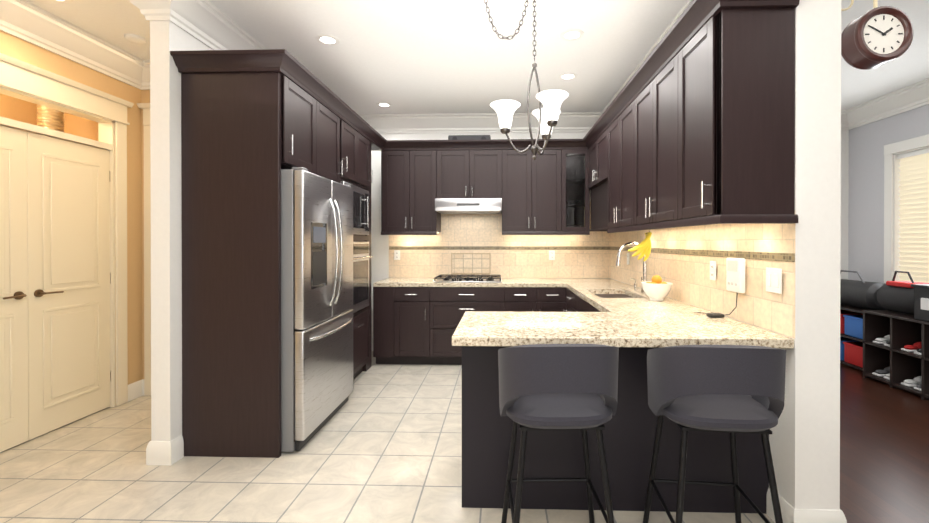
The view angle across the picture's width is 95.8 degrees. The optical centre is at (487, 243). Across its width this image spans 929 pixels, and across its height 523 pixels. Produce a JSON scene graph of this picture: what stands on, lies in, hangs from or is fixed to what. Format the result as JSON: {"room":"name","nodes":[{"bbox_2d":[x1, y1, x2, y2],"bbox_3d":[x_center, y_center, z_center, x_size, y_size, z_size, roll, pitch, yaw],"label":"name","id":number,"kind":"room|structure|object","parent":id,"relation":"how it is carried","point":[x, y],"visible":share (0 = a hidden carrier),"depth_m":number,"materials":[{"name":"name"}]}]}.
{"room":"kitchen","nodes":[
{"label":"kitchen","id":0,"kind":"room"},
{"bbox_2d":[0,30,141,400],"bbox_3d":[-3.243,-0.100,0.613,0.120,2.920,6.340,0,0,2],"label":"wall","id":1,"kind":"structure","parent":0,"point":[13,108],"depth_m":3.56,"materials":[{"name":"paint"}]},
{"bbox_2d":[0,126,27,451],"bbox_3d":[-3.134,0.291,2.560,0.098,2.108,0.603,0,0,2],"label":"door","id":2,"kind":"structure","parent":1,"relation":"attached to","point":[13,307],"depth_m":2.78,"materials":[{"name":"beige wood"}]},
{"bbox_2d":[0,53,133,406],"bbox_3d":[-3.146,0.074,2.862,0.175,2.555,1.490,0,0,2],"label":"trim","id":3,"kind":"structure","parent":1,"relation":"attached to","point":[28,82],"depth_m":3.46,"materials":[{"name":"beige wood"}]},
{"bbox_2d":[27,132,110,439],"bbox_3d":[-3.115,0.288,3.164,0.098,2.108,0.603,0,0,2],"label":"door","id":4,"kind":"structure","parent":1,"relation":"attached to","point":[68,238],"depth_m":3.12,"materials":[{"name":"beige wood"}]},
{"bbox_3d":[-3.571,-0.328,2.874,0.665,0.038,1.720,0,0,2],"label":"closet shelf","id":5,"kind":"object","parent":1,"relation":"attached to","visible":0},
{"bbox_2d":[36,104,64,132],"bbox_3d":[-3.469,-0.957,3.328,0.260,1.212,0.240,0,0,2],"label":"basket","id":6,"kind":"object","parent":5,"relation":"on","point":[50,118],"visible":0.15,"depth_m":3.28,"materials":[{"name":"beige wicker"}]},
{"bbox_2d":[141,90,149,378],"bbox_3d":[-2.559,-0.112,3.783,1.050,2.920,0.120,0,0,2],"label":"wall","id":7,"kind":"structure","parent":0,"point":[145,96],"depth_m":3.74,"materials":[{"name":"paint"}]},
{"bbox_2d":[137,103,150,395],"bbox_3d":[-2.570,0.055,3.757,1.020,2.585,0.175,0,0,2],"label":"door frame","id":8,"kind":"structure","parent":7,"relation":"attached to","point":[145,107],"depth_m":3.72,"materials":[{"name":"beige wood"}]},
{"bbox_2d":[150,21,211,440],"bbox_3d":[-1.970,-0.113,3.920,0.120,2.920,2.690,0,0,2],"label":"wall","id":9,"kind":"structure","parent":0,"point":[166,37],"depth_m":2.58,"materials":[{"name":"white paint"}]},
{"bbox_2d":[146,435,183,464],"bbox_3d":[-2.054,1.280,3.139,0.060,0.140,1.148,0,0,2],"label":"baseboard","id":10,"kind":"structure","parent":9,"relation":"attached to","point":[170,453],"depth_m":2.57,"materials":[{"name":"white wood"}]},
{"bbox_2d":[181,72,320,179],"bbox_3d":[-1.613,-0.846,2.945,0.647,0.654,0.528,0,0,2],"label":"upper cabinet","id":11,"kind":"object","parent":9,"relation":"attached to","point":[247,138],"depth_m":2.65,"materials":[{"name":"black wood"}]},
{"bbox_2d":[170,50,269,72],"bbox_3d":[-1.647,-1.133,2.604,0.600,0.100,0.090,0,0,2],"label":"crown molding","id":12,"kind":"structure","parent":11,"relation":"attached to","point":[200,61],"depth_m":2.60,"materials":[{"name":"brown wood"}]},
{"bbox_2d":[266,49,385,150],"bbox_3d":[-1.241,-1.137,3.668,0.090,0.100,2.242,0,0,2],"label":"crown molding","id":13,"kind":"structure","parent":11,"relation":"attached to","point":[281,61],"depth_m":3.09,"materials":[{"name":"brown wood"}]},
{"bbox_2d":[249,104,340,183],"bbox_3d":[-1.600,-0.848,3.354,0.647,0.654,0.523,0,0,2],"label":"upper cabinet","id":14,"kind":"object","parent":9,"relation":"attached to","point":[330,123],"depth_m":3.40,"materials":[{"name":"black wood"}]},
{"bbox_2d":[341,120,360,183],"bbox_3d":[-1.584,-0.875,3.874,0.647,0.604,0.448,0,0,2],"label":"upper cabinet","id":15,"kind":"object","parent":9,"relation":"attached to","point":[350,138],"depth_m":3.88,"materials":[{"name":"black wood"}]},
{"bbox_2d":[361,135,372,187],"bbox_3d":[-1.574,-0.876,4.206,0.647,0.604,0.448,0,0,2],"label":"upper cabinet","id":16,"kind":"object","parent":9,"relation":"attached to","point":[366,147],"depth_m":4.34,"materials":[{"name":"black wood"}]},
{"bbox_2d":[0,351,773,522],"bbox_3d":[-1.369,1.381,1.841,5.950,0.050,8.900,0,0,2],"label":"floor","id":17,"kind":"structure","parent":0,"point":[383,444],"depth_m":2.45,"materials":[{"name":"beige tile"}]},
{"bbox_2d":[281,167,352,451],"bbox_3d":[-1.500,0.426,3.152,0.806,1.848,0.910,0,0,2],"label":"fridge","id":18,"kind":"object","parent":17,"relation":"on","point":[316,301],"visible":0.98,"depth_m":2.83,"materials":[{"name":"grey metal"}]},
{"bbox_2d":[265,308,370,399],"bbox_3d":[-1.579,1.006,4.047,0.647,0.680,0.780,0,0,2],"label":"base cabinet","id":19,"kind":"object","parent":17,"relation":"on","point":[361,324],"depth_m":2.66,"materials":[{"name":"black wood"}]},
{"bbox_2d":[265,176,372,319],"bbox_3d":[-1.577,0.046,4.043,0.652,1.240,0.780,0,0,2],"label":"base cabinet","id":20,"kind":"object","parent":17,"relation":"on","point":[362,256],"depth_m":3.90,"materials":[{"name":"black"}]},
{"bbox_2d":[341,181,372,312],"bbox_3d":[-1.240,0.047,4.033,0.091,1.200,0.710,0,0,2],"label":"oven","id":21,"kind":"object","parent":20,"relation":"in","point":[361,256],"depth_m":4.11,"materials":[{"name":"silver metal"}]},
{"bbox_2d":[373,286,400,363],"bbox_3d":[-1.105,0.906,4.921,0.288,0.875,0.636,0,0,2],"label":"base cabinet","id":22,"kind":"object","parent":17,"relation":"on","point":[386,299],"depth_m":4.60,"materials":[{"name":"black wood"}]},
{"bbox_2d":[401,286,428,363],"bbox_3d":[-0.823,0.906,4.912,0.389,0.875,0.636,0,0,2],"label":"base cabinet","id":23,"kind":"object","parent":17,"relation":"on","point":[414,299],"depth_m":4.60,"materials":[{"name":"black wood"}]},
{"bbox_2d":[429,286,512,364],"bbox_3d":[-0.219,0.906,4.893,0.936,0.875,0.636,0,0,2],"label":"base cabinet","id":24,"kind":"object","parent":17,"relation":"on","point":[447,304],"depth_m":4.58,"materials":[{"name":"black wood"}]},
{"bbox_2d":[373,278,616,285],"bbox_3d":[0.126,0.446,4.878,2.746,0.045,0.641,0,0,2],"label":"countertop","id":25,"kind":"structure","parent":24,"relation":"on","point":[389,281],"depth_m":4.65,"materials":[{"name":"beige stone"}]},
{"bbox_2d":[433,275,501,281],"bbox_3d":[-0.219,0.398,4.883,0.760,0.050,0.500,0,0,2],"label":"cooktop","id":26,"kind":"object","parent":25,"relation":"in","point":[440,278],"depth_m":4.73,"materials":[{"name":"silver metal"}]},
{"bbox_2d":[513,286,528,309],"bbox_3d":[0.393,0.906,4.874,0.404,0.875,0.636,0,0,2],"label":"base cabinet","id":27,"kind":"object","parent":17,"relation":"on","point":[520,293],"depth_m":4.56,"materials":[{"name":"black wood"}]},
{"bbox_2d":[529,286,560,309],"bbox_3d":[0.679,0.906,4.836,0.402,0.875,0.694,0,0,2],"label":"base cabinet","id":28,"kind":"object","parent":17,"relation":"on","point":[540,297],"depth_m":4.55,"materials":[{"name":"black wood"}]},
{"bbox_2d":[498,344,618,522],"bbox_3d":[0.296,0.872,1.815,0.502,0.972,0.471,0,0,2],"label":"stool","id":29,"kind":"object","parent":17,"relation":"on","point":[558,386],"visible":1,"depth_m":1.65,"materials":[{"name":"fabric"}]},
{"bbox_2d":[561,286,572,309],"bbox_3d":[1.141,0.908,4.244,0.676,0.875,0.618,0,0,2],"label":"base cabinet","id":30,"kind":"object","parent":17,"relation":"on","point":[566,294],"depth_m":4.53,"materials":[{"name":"black wood"}]},
{"bbox_2d":[589,302,596,309],"bbox_3d":[1.120,0.913,2.952,0.638,0.875,0.638,0,0,2],"label":"base cabinet","id":31,"kind":"object","parent":17,"relation":"on","point":[591,307],"depth_m":3.25,"materials":[{"name":"black"}]},
{"bbox_2d":[573,294,632,309],"bbox_3d":[1.140,0.911,3.602,0.638,0.875,0.896,0,0,2],"label":"base cabinet","id":32,"kind":"object","parent":17,"relation":"on","point":[579,303],"depth_m":3.78,"materials":[{"name":"black wood"}]},
{"bbox_2d":[457,346,768,513],"bbox_3d":[0.647,0.916,2.387,1.548,0.875,0.520,0,0,2],"label":"base cabinet","id":33,"kind":"object","parent":17,"relation":"on","point":[629,436],"depth_m":2.13,"materials":[{"name":"black wood"}]},
{"bbox_2d":[449,310,793,349],"bbox_3d":[0.630,0.456,2.311,1.578,0.045,0.730,0,0,2],"label":"countertop","id":34,"kind":"structure","parent":33,"relation":"on","point":[623,329],"depth_m":2.13,"materials":[{"name":"beige stone"}]},
{"bbox_2d":[694,312,723,317],"bbox_3d":[1.333,0.421,2.540,0.111,0.021,0.172,0,0,2],"label":"charger","id":35,"kind":"object","parent":34,"relation":"on","point":[715,315],"visible":1,"depth_m":2.46,"materials":[{"name":"black plastic"}]},
{"bbox_2d":[565,282,700,309],"bbox_3d":[1.138,0.451,3.593,0.642,0.045,1.865,0,0,2],"label":"countertop","id":36,"kind":"structure","parent":33,"relation":"on","point":[589,291],"depth_m":3.31,"materials":[{"name":"beige stone"}]},
{"bbox_2d":[616,242,646,293],"bbox_3d":[1.251,0.204,3.743,0.280,0.446,0.295,0,0,2],"label":"faucet","id":37,"kind":"object","parent":36,"relation":"on","point":[618,262],"depth_m":3.61,"materials":[{"name":"silver metal"}]},
{"bbox_2d":[641,275,671,300],"bbox_3d":[1.290,0.333,3.205,0.224,0.193,0.224,0,0,2],"label":"fruit bowl","id":38,"kind":"object","parent":36,"relation":"on","point":[656,288],"visible":1,"depth_m":3.15,"materials":[{"name":"white ceramic"}]},
{"bbox_2d":[643,345,785,522],"bbox_3d":[0.955,0.872,1.796,0.503,0.972,0.475,0,0,2],"label":"stool","id":39,"kind":"object","parent":17,"relation":"on","point":[709,388],"visible":1,"depth_m":1.64,"materials":[{"name":"fabric"}]},
{"bbox_2d":[26,0,928,113],"bbox_3d":[0.105,-1.589,1.784,8.900,0.050,8.900,0,0,2],"label":"ceiling","id":40,"kind":"structure","parent":0,"point":[427,56],"depth_m":3.30,"materials":[{"name":"white paint"}]},
{"bbox_2d":[50,0,71,3],"bbox_3d":[-2.740,-1.565,2.643,0.176,0.004,0.176,0,0,2],"label":"recessed light","id":41,"kind":"object","parent":40,"relation":"in","point":[65,1],"visible":1,"depth_m":2.70,"materials":[{"name":"white"}]},
{"bbox_2d":[124,34,145,44],"bbox_3d":[-2.683,-1.553,3.191,0.132,0.032,0.132,0,0,2],"label":"smoke detector","id":42,"kind":"object","parent":40,"relation":"attached to","point":[135,39],"visible":1,"depth_m":3.16,"materials":[{"name":"white plastic"}]},
{"bbox_2d":[315,34,339,45],"bbox_3d":[-1.231,-1.567,3.226,0.176,0.004,0.176,0,0,2],"label":"recessed light","id":43,"kind":"object","parent":40,"relation":"in","point":[325,39],"visible":1,"depth_m":3.22,"materials":[{"name":"white"}]},
{"bbox_2d":[376,102,391,107],"bbox_3d":[-1.173,-1.573,4.745,0.176,0.004,0.176,0,0,2],"label":"recessed light","id":44,"kind":"object","parent":40,"relation":"in","point":[383,104],"visible":1,"depth_m":4.73,"materials":[{"name":"white"}]},
{"bbox_2d":[0,0,928,133],"bbox_3d":[0.538,-1.462,1.250,7.400,0.200,7.860,0,0,2],"label":"crown molding","id":45,"kind":"structure","parent":40,"relation":"attached to","point":[209,24],"depth_m":3.32,"materials":[{"name":"white wood"}]},
{"bbox_2d":[484,0,568,159],"bbox_3d":[0.164,-1.006,2.234,0.490,1.119,0.432,0,0,2],"label":"chandelier","id":46,"kind":"object","parent":40,"relation":"hanging from","point":[547,115],"visible":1,"depth_m":2.20,"materials":[{"name":"white glass"}]},
{"bbox_2d":[558,73,576,79],"bbox_3d":[0.752,-1.570,3.934,0.176,0.004,0.176,0,0,2],"label":"recessed light","id":47,"kind":"object","parent":40,"relation":"in","point":[568,76],"visible":1,"depth_m":3.93,"materials":[{"name":"white"}]},
{"bbox_2d":[560,29,583,40],"bbox_3d":[0.634,-1.567,3.148,0.176,0.004,0.176,0,0,2],"label":"recessed light","id":48,"kind":"object","parent":40,"relation":"in","point":[571,34],"visible":1,"depth_m":3.14,"materials":[{"name":"white"}]},
{"bbox_2d":[371,130,848,350],"bbox_3d":[1.338,-0.118,5.232,6.650,2.920,0.140,0,0,2],"label":"wall","id":49,"kind":"structure","parent":0,"point":[380,257],"depth_m":5.23,"materials":[{"name":"white paint"}]},
{"bbox_2d":[381,150,444,231],"bbox_3d":[-0.886,-0.665,5.053,0.710,1.035,0.347,0,0,2],"label":"upper cabinet","id":50,"kind":"object","parent":49,"relation":"attached to","point":[411,201],"depth_m":4.89,"materials":[{"name":"brown wood"}]},
{"bbox_2d":[386,139,581,150],"bbox_3d":[-0.093,-1.142,4.827,2.312,0.100,0.090,0,0,2],"label":"crown molding","id":51,"kind":"structure","parent":50,"relation":"attached to","point":[486,144],"depth_m":4.82,"materials":[{"name":"brown wood"}]},
{"bbox_2d":[441,150,504,203],"bbox_3d":[-0.210,-0.850,5.031,0.760,0.665,0.347,0,0,2],"label":"upper cabinet","id":52,"kind":"object","parent":49,"relation":"attached to","point":[467,176],"depth_m":4.86,"materials":[{"name":"brown wood"}]},
{"bbox_2d":[435,198,501,213],"bbox_3d":[-0.212,-0.442,4.951,0.756,0.146,0.511,0,0,2],"label":"hood","id":53,"kind":"object","parent":52,"relation":"attached to","point":[442,205],"depth_m":4.71,"materials":[{"name":"silver metal"}]},
{"bbox_2d":[448,135,490,139],"bbox_3d":[-0.215,-1.232,5.005,0.500,0.100,0.164,0,0,2],"label":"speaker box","id":54,"kind":"object","parent":52,"relation":"on","point":[466,137],"visible":0.52,"depth_m":4.93,"materials":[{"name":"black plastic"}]},
{"bbox_2d":[389,202,608,277],"bbox_3d":[0.126,-0.048,5.197,2.730,0.939,0.009,0,0,2],"label":"tile backsplash","id":55,"kind":"structure","parent":49,"relation":"attached to","point":[466,244],"depth_m":5.20,"materials":[{"name":"beige tile"}]},
{"bbox_2d":[394,250,399,259],"bbox_3d":[-1.129,0.137,5.225,0.075,0.120,0.010,0,0,2],"label":"electrical outlet","id":56,"kind":"object","parent":55,"relation":"attached to","point":[396,254],"visible":1,"depth_m":5.22,"materials":[{"name":"white plastic"}]},
{"bbox_2d":[549,250,554,259],"bbox_3d":[0.790,0.137,5.165,0.075,0.120,0.010,0,0,2],"label":"electrical outlet","id":57,"kind":"object","parent":55,"relation":"attached to","point":[551,254],"visible":1,"depth_m":5.16,"materials":[{"name":"white plastic"}]},
{"bbox_2d":[497,149,568,231],"bbox_3d":[0.509,-0.665,5.010,0.794,1.035,0.347,0,0,2],"label":"upper cabinet","id":58,"kind":"object","parent":49,"relation":"attached to","point":[537,190],"depth_m":4.84,"materials":[{"name":"brown wood"}]},
{"bbox_2d":[613,0,840,509],"bbox_3d":[1.560,-0.111,3.535,0.200,2.920,3.240,0,0,2],"label":"wall","id":59,"kind":"structure","parent":0,"point":[804,439],"depth_m":1.92,"materials":[{"name":"white paint"}]},
{"bbox_2d":[585,132,604,191],"bbox_3d":[1.310,-0.902,4.375,0.346,0.555,0.910,0,0,2],"label":"upper cabinet","id":60,"kind":"object","parent":59,"relation":"attached to","point":[595,155],"depth_m":4.43,"materials":[{"name":"brown wood"}]},
{"bbox_2d":[582,0,737,148],"bbox_3d":[1.078,-1.136,3.336,0.090,0.100,2.998,0,0,2],"label":"crown molding","id":61,"kind":"structure","parent":60,"relation":"attached to","point":[694,18],"depth_m":2.52,"materials":[{"name":"brown wood"}]},
{"bbox_2d":[589,184,604,231],"bbox_3d":[1.330,-0.385,4.376,0.306,0.480,0.910,0,0,2],"label":"upper cabinet","id":62,"kind":"object","parent":59,"relation":"attached to","point":[598,194],"depth_m":4.49,"materials":[{"name":"brown wood"}]},
{"bbox_2d":[605,106,648,231],"bbox_3d":[1.282,-0.659,3.502,0.346,1.035,0.838,0,0,2],"label":"upper cabinet","id":63,"kind":"object","parent":59,"relation":"attached to","point":[617,134],"depth_m":3.56,"materials":[{"name":"brown wood"}]},
{"bbox_2d":[629,63,696,227],"bbox_3d":[1.259,-0.656,2.752,0.346,1.035,0.896,0,0,2],"label":"upper cabinet","id":64,"kind":"object","parent":59,"relation":"attached to","point":[649,112],"depth_m":2.78,"materials":[{"name":"brown wood"}]},
{"bbox_2d":[628,232,651,261],"bbox_3d":[1.177,-0.001,3.237,0.208,0.276,0.096,0,0,2],"label":"bananas","id":65,"kind":"object","parent":64,"relation":"hanging from","point":[643,247],"visible":1,"depth_m":3.22,"materials":[{"name":"yellow food"}]},
{"bbox_2d":[609,223,794,338],"bbox_3d":[1.458,-0.042,3.539,0.005,0.939,3.238,0,0,2],"label":"tile backsplash","id":66,"kind":"structure","parent":59,"relation":"attached to","point":[680,258],"depth_m":2.56,"materials":[{"name":"beige tile"}]},
{"bbox_2d":[710,261,715,280],"bbox_3d":[1.416,0.167,2.640,0.010,0.120,0.075,0,0,2],"label":"electrical outlet","id":67,"kind":"object","parent":66,"relation":"attached to","point":[712,270],"visible":1,"depth_m":2.63,"materials":[{"name":"white plastic"}]},
{"bbox_2d":[722,258,744,315],"bbox_3d":[1.387,0.251,2.381,0.051,0.345,0.181,0,0,2],"label":"intercom","id":68,"kind":"object","parent":66,"relation":"attached to","point":[735,274],"visible":0.96,"depth_m":2.33,"materials":[{"name":"white plastic"}]},
{"bbox_2d":[766,267,781,293],"bbox_3d":[1.398,0.178,2.053,0.010,0.120,0.115,0,0,2],"label":"light switch","id":69,"kind":"object","parent":66,"relation":"attached to","point":[773,280],"visible":0.96,"depth_m":2.04,"materials":[{"name":"white plastic"}]},
{"bbox_2d":[669,0,799,223],"bbox_3d":[1.240,-0.659,2.126,0.346,1.045,0.587,0,0,2],"label":"upper cabinet","id":70,"kind":"object","parent":59,"relation":"attached to","point":[700,130],"depth_m":1.93,"materials":[{"name":"brown wood"}]},
{"bbox_2d":[800,509,846,522],"bbox_3d":[1.669,1.279,3.528,0.018,0.140,3.258,0,0,2],"label":"baseboard","id":71,"kind":"structure","parent":59,"relation":"attached to","point":[817,515],"depth_m":1.91,"materials":[{"name":"white wood"}]},
{"bbox_2d":[841,0,913,69],"bbox_3d":[1.804,-1.065,2.003,0.378,0.430,0.120,0,0,2],"label":"wall clock","id":72,"kind":"object","parent":59,"relation":"attached to","point":[876,36],"visible":0.94,"depth_m":1.96,"materials":[{"name":"brown wood"}]},
{"bbox_2d":[840,363,928,522],"bbox_3d":[3.078,1.381,1.702,2.950,0.050,8.900,0,0,2],"label":"floor","id":73,"kind":"structure","parent":0,"point":[884,452],"depth_m":2.72,"materials":[{"name":"brown wood"}]},
{"bbox_2d":[840,270,885,370],"bbox_3d":[4.121,0.820,4.659,0.390,1.048,0.760,0,0,2],"label":"shelf","id":74,"kind":"object","parent":73,"relation":"on","point":[857,297],"visible":0.42,"depth_m":4.54,"materials":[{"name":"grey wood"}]},
{"bbox_2d":[862,310,928,399],"bbox_3d":[4.014,1.009,3.473,0.530,0.680,1.500,0,0,2],"label":"shoe rack","id":75,"kind":"object","parent":73,"relation":"on","point":[902,330],"visible":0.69,"depth_m":3.91,"materials":[{"name":"grey wood"}]},
{"bbox_2d":[872,335,889,346],"label":"shoes","id":76,"kind":"object","parent":75,"relation":"in","point":[886,340],"depth_m":4.10,"materials":[{"name":"white fabric"}]},
{"bbox_2d":[872,367,889,379],"label":"shoes","id":77,"kind":"object","parent":75,"relation":"in","point":[886,372],"depth_m":4.10,"materials":[{"name":"white fabric"}]},
{"bbox_2d":[877,271,928,314],"bbox_3d":[4.005,0.461,3.981,0.290,0.405,0.460,0,0,2],"label":"sports bag","id":78,"kind":"object","parent":75,"relation":"on","point":[895,296],"visible":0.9,"depth_m":3.98,"materials":[{"name":"black fabric"}]},
{"bbox_2d":[901,376,920,390],"label":"shoes","id":79,"kind":"object","parent":75,"relation":"in","point":[915,382],"depth_m":3.81,"materials":[{"name":"white fabric"}]},
{"bbox_2d":[901,342,921,354],"label":"shoes","id":80,"kind":"object","parent":75,"relation":"in","point":[916,348],"depth_m":3.81,"materials":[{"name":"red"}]},
{"bbox_2d":[911,284,928,321],"bbox_3d":[4.013,0.513,3.481,0.503,0.310,0.510,0,0,2],"label":"crate","id":81,"kind":"object","parent":75,"relation":"on","point":[921,302],"visible":1,"depth_m":3.66,"materials":[{"name":"black plastic"}]},
{"bbox_2d":[848,104,928,282],"bbox_3d":[4.297,-0.102,1.138,0.120,2.920,7.860,0,0,2],"label":"wall","id":82,"kind":"structure","parent":0,"point":[868,142],"depth_m":4.76,"materials":[{"name":"grey paint"}]},
{"bbox_2d":[884,134,928,283],"bbox_3d":[4.355,-0.257,3.797,0.170,1.630,1.600,0,0,2],"label":"window","id":83,"kind":"structure","parent":82,"relation":"in","point":[891,226],"depth_m":4.49,"materials":[{"name":"white wood"}]},
{"bbox_2d":[897,148,928,282],"bbox_3d":[4.367,-0.250,3.797,0.055,1.390,1.340,0,0,2],"label":"window blind","id":84,"kind":"object","parent":83,"relation":"attached to","point":[914,215],"visible":0.94,"depth_m":4.30,"materials":[{"name":"white plastic"}]}
]}

